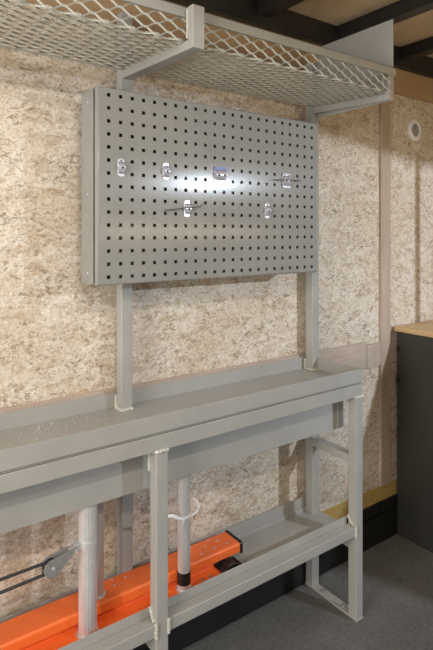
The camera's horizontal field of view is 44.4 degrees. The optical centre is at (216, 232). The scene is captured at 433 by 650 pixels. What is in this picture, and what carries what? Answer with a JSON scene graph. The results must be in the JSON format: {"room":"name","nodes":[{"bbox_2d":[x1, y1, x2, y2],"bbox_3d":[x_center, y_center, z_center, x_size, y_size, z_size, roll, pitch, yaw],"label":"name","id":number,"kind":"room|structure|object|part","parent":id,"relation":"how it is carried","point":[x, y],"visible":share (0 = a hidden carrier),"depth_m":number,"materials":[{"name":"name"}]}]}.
{"room":"workshop","nodes":[
{"label":"workshop","id":0,"kind":"room"},
{"bbox_2d":[0,0,432,618],"bbox_3d":[-0.153,0.285,1.931,6.400,2.400,0.060,0,0,-36],"label":"wall","id":1,"kind":"structure","parent":0,"point":[58,331],"depth_m":1.92,"materials":[{"name":"beige wood"}]},
{"bbox_2d":[0,340,396,413],"bbox_3d":[-0.782,0.575,1.436,4.800,0.124,0.012,0,0,-36],"label":"trim","id":2,"kind":"structure","parent":1,"relation":"attached to","point":[361,355],"depth_m":2.32,"materials":[{"name":"brown wood"}]},
{"bbox_2d":[25,0,432,102],"bbox_3d":[-0.132,-0.754,1.902,6.400,0.126,0.012,0,0,-36],"label":"wooden beam","id":3,"kind":"structure","parent":1,"relation":"attached to","point":[406,84],"depth_m":2.02,"materials":[{"name":"brown wood"}]},
{"bbox_2d":[132,494,396,649],"bbox_3d":[-0.129,1.391,1.898,6.400,0.187,0.022,0,0,-36],"label":"baseboard","id":4,"kind":"structure","parent":1,"relation":"attached to","point":[380,518],"depth_m":2.15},
{"bbox_2d":[322,479,396,519],"bbox_3d":[1.248,1.262,2.895,3.000,0.071,0.004,0,0,-36],"label":"trim","id":5,"kind":"structure","parent":1,"relation":"attached to","point":[377,494],"depth_m":2.52,"materials":[{"name":"brown wood"}]},
{"bbox_2d":[379,101,389,486],"bbox_3d":[0.819,0.268,2.582,0.070,1.918,0.014,0,0,-36],"label":"trim","id":6,"kind":"structure","parent":1,"relation":"attached to","point":[384,108],"depth_m":2.57,"materials":[{"name":"beige wood"}]},
{"bbox_2d":[408,119,420,140],"bbox_3d":[1.022,-0.529,2.728,0.112,0.112,0.012,0,0,-36],"label":"air vent","id":7,"kind":"object","parent":1,"relation":"in","point":[414,128],"visible":1,"depth_m":2.72,"materials":[{"name":"white plastic"}]},
{"bbox_2d":[412,124,418,135],"bbox_3d":[1.021,-0.529,2.729,0.072,0.072,0.008,0,0,-36],"label":"grille","id":8,"kind":"object","parent":7,"relation":"attached to","point":[415,127],"depth_m":2.73,"materials":[{"name":"beige plastic"}]},
{"bbox_2d":[166,0,432,78],"bbox_3d":[0.671,-0.891,0.781,6.400,0.148,2.889,0,0,-36],"label":"ceiling","id":9,"kind":"structure","parent":0,"point":[318,22],"depth_m":2.18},
{"bbox_2d":[182,534,432,649],"bbox_3d":[0.671,1.510,0.781,6.400,0.050,2.889,0,0,-36],"label":"floor","id":10,"kind":"structure","parent":0,"point":[397,572],"depth_m":2.06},
{"bbox_2d":[0,11,363,649],"bbox_3d":[-0.240,0.385,1.636,1.815,2.200,0.287,0,0,-36],"label":"workbench","id":11,"kind":"object","parent":10,"relation":"on","point":[162,433],"visible":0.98,"depth_m":1.71,"materials":[{"name":"grey paint"}]},
{"bbox_3d":[-0.520,1.141,1.293,0.828,0.037,0.039,0,0,-36],"label":"shelf rail","id":12,"kind":"part","parent":11,"relation":"part of","materials":[{"name":"grey metal"}]},
{"bbox_2d":[0,530,242,649],"bbox_3d":[-0.438,1.134,1.514,1.290,0.084,0.171,0,0,-36],"label":"beam","id":13,"kind":"structure","parent":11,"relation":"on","point":[54,625],"depth_m":1.60,"materials":[{"name":"metal"}]},
{"bbox_2d":[71,504,98,638],"bbox_3d":[-0.376,0.867,1.520,0.079,0.564,0.065,0,0,-36],"label":"metal pole","id":14,"kind":"object","parent":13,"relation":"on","point":[86,543],"visible":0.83,"depth_m":1.50,"materials":[{"name":"metal"}]},
{"bbox_2d":[41,546,76,578],"bbox_3d":[-0.428,0.905,1.463,0.109,0.055,0.031,0,0,-42],"label":"pulley block","id":15,"kind":"object","parent":14,"relation":"hanging from","point":[50,570],"visible":1,"depth_m":1.45,"materials":[{"name":"metal"}]},
{"bbox_2d":[0,558,54,594],"bbox_3d":[-0.669,0.917,1.288,0.578,0.060,0.011,0,0,-36],"label":"rope","id":16,"kind":"object","parent":15,"relation":"attached to","point":[47,561],"visible":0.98,"depth_m":1.40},
{"bbox_2d":[97,502,105,600],"bbox_3d":[-0.360,0.840,1.602,0.049,0.510,0.049,0,0,-36],"label":"metal pole","id":17,"kind":"object","parent":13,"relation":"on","point":[101,593],"visible":0.41,"depth_m":1.59,"materials":[{"name":"metal"}]},
{"bbox_2d":[176,475,191,592],"bbox_3d":[-0.105,0.867,1.714,0.053,0.564,0.053,0,0,-36],"label":"metal pole","id":18,"kind":"object","parent":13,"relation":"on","point":[183,571],"visible":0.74,"depth_m":1.70,"materials":[{"name":"metal"}]},
{"bbox_2d":[168,498,199,526],"bbox_3d":[-0.122,0.894,1.700,0.132,0.080,0.052,0,0,-36],"label":"cable tie","id":19,"kind":"object","parent":18,"relation":"attached to","point":[176,516],"visible":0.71,"depth_m":1.69,"materials":[{"name":"white plastic"}]},
{"bbox_3d":[-0.167,1.054,1.545,0.040,0.851,0.040,0,0,-36],"label":"leg","id":20,"kind":"part","parent":11,"relation":"part of","materials":[{"name":"grey paint"}]},
{"bbox_2d":[0,496,346,649],"bbox_3d":[-0.253,1.137,1.655,1.815,0.084,0.238,0,0,-36],"label":"shelf","id":21,"kind":"object","parent":11,"relation":"attached to","point":[267,537],"depth_m":1.93,"materials":[{"name":"grey metal"}]},
{"bbox_3d":[-0.247,0.603,1.629,1.795,0.048,0.269,0,0,-36],"label":"frame","id":22,"kind":"part","parent":11,"relation":"part of","materials":[{"name":"grey paint"}]},
{"bbox_2d":[0,0,395,117],"bbox_3d":[-0.204,-0.628,1.518,1.848,0.298,0.418,0,0,-36],"label":"shelf","id":23,"kind":"object","parent":11,"relation":"attached to","point":[355,71],"visible":1,"depth_m":1.61,"materials":[{"name":"grey metal"}]},
{"bbox_3d":[-0.174,-0.501,1.555,0.040,0.044,0.393,0,0,-36],"label":"arm","id":24,"kind":"part","parent":23,"relation":"part of","materials":[{"name":"grey paint"}]},
{"bbox_3d":[-0.053,-0.535,1.384,0.038,0.112,0.025,0,0,-36],"label":"stub post","id":25,"kind":"part","parent":23,"relation":"part of","materials":[{"name":"grey metal"}]},
{"bbox_3d":[-0.110,-0.579,1.386,1.836,0.028,0.030,0,0,-36],"label":"rail","id":26,"kind":"part","parent":23,"relation":"part of","materials":[{"name":"grey metal"}]},
{"bbox_3d":[0.515,-0.501,2.074,0.030,0.044,0.352,0,0,-36],"label":"arm","id":27,"kind":"part","parent":23,"relation":"part of","materials":[{"name":"grey paint"}]},
{"bbox_3d":[0.533,-0.629,2.074,0.004,0.296,0.372,0,0,-36],"label":"plate","id":28,"kind":"part","parent":23,"relation":"part of","materials":[{"name":"grey paint"}]},
{"bbox_3d":[0.624,-0.535,1.919,0.028,0.112,0.025,0,0,-36],"label":"stub post","id":29,"kind":"part","parent":23,"relation":"part of","materials":[{"name":"grey metal"}]},
{"bbox_2d":[82,86,316,285],"bbox_3d":[0.024,-0.137,1.864,1.000,0.577,0.123,0,0,-36],"label":"pegboard","id":30,"kind":"object","parent":11,"relation":"attached to","point":[129,236],"visible":1,"depth_m":1.72,"materials":[{"name":"grey paint"}]},
{"bbox_2d":[118,158,125,176],"bbox_3d":[-0.278,-0.193,1.562,0.022,0.054,0.015,0,0,-36],"label":"clip","id":31,"kind":"object","parent":30,"relation":"attached to","point":[121,163],"visible":1,"depth_m":1.56,"materials":[{"name":"metal"}]},
{"bbox_2d":[163,163,170,179],"bbox_3d":[-0.154,-0.192,1.651,0.022,0.054,0.015,0,0,-36],"label":"clip","id":32,"kind":"object","parent":30,"relation":"attached to","point":[166,170],"visible":1,"depth_m":1.65,"materials":[{"name":"metal"}]},
{"bbox_2d":[165,200,202,216],"bbox_3d":[-0.104,-0.078,1.687,0.139,0.054,0.015,0,0,-36],"label":"clip","id":33,"kind":"object","parent":30,"relation":"attached to","point":[187,208],"visible":1,"depth_m":1.70,"materials":[{"name":"metal"}]},
{"bbox_3d":[-0.094,-0.078,1.702,0.022,0.054,0.002,0,0,-36],"label":"plate","id":34,"kind":"part","parent":33,"relation":"part of","materials":[{"name":"metal"}]},
{"bbox_2d":[214,167,226,182],"bbox_3d":[0.016,-0.194,1.773,0.046,0.054,0.015,0,0,-36],"label":"clip","id":35,"kind":"object","parent":30,"relation":"attached to","point":[220,175],"visible":1,"depth_m":1.77,"materials":[{"name":"metal"}]},
{"bbox_2d":[265,203,270,217],"bbox_3d":[0.185,-0.079,1.894,0.022,0.054,0.015,0,0,-36],"label":"clip","id":36,"kind":"object","parent":30,"relation":"attached to","point":[267,206],"visible":1,"depth_m":1.89,"materials":[{"name":"metal"}]},
{"bbox_2d":[273,173,300,187],"bbox_3d":[0.258,-0.192,1.946,0.137,0.054,0.016,0,0,-36],"label":"clip","id":37,"kind":"object","parent":30,"relation":"attached to","point":[286,179],"visible":1,"depth_m":1.95,"materials":[{"name":"metal"}]},
{"bbox_3d":[0.259,-0.192,1.955,0.043,0.054,0.002,0,0,-36],"label":"plate","id":38,"kind":"part","parent":37,"relation":"part of","materials":[{"name":"metal"}]},
{"bbox_3d":[0.185,1.141,1.798,0.827,0.037,0.039,0,0,-36],"label":"shelf rail","id":39,"kind":"part","parent":11,"relation":"part of","materials":[{"name":"grey metal"}]},
{"bbox_3d":[-0.328,1.177,1.743,1.795,0.035,0.010,0,0,-36],"label":"shelf rail","id":40,"kind":"part","parent":11,"relation":"part of","materials":[{"name":"grey metal"}]},
{"bbox_3d":[0.471,1.481,2.143,0.040,0.008,0.275,0,0,-36],"label":"foot plate","id":41,"kind":"part","parent":11,"relation":"part of","materials":[{"name":"grey paint"}]},
{"bbox_3d":[0.537,1.054,2.050,0.040,0.851,0.040,0,0,-36],"label":"leg","id":42,"kind":"part","parent":11,"relation":"part of","materials":[{"name":"grey paint"}]},
{"bbox_2d":[397,331,432,552],"bbox_3d":[1.532,0.985,2.238,0.622,1.000,1.356,0,0,-36],"label":"base cabinet","id":43,"kind":"object","parent":10,"relation":"on","point":[414,352],"visible":0.96,"depth_m":2.53,"materials":[{"name":"grey laminate"}]},
{"bbox_2d":[394,320,432,337],"bbox_3d":[1.551,0.471,2.245,0.664,0.024,1.386,0,0,-36],"label":"countertop","id":44,"kind":"structure","parent":43,"relation":"on","point":[424,328],"depth_m":2.57,"materials":[{"name":"brown wood"}]}
]}

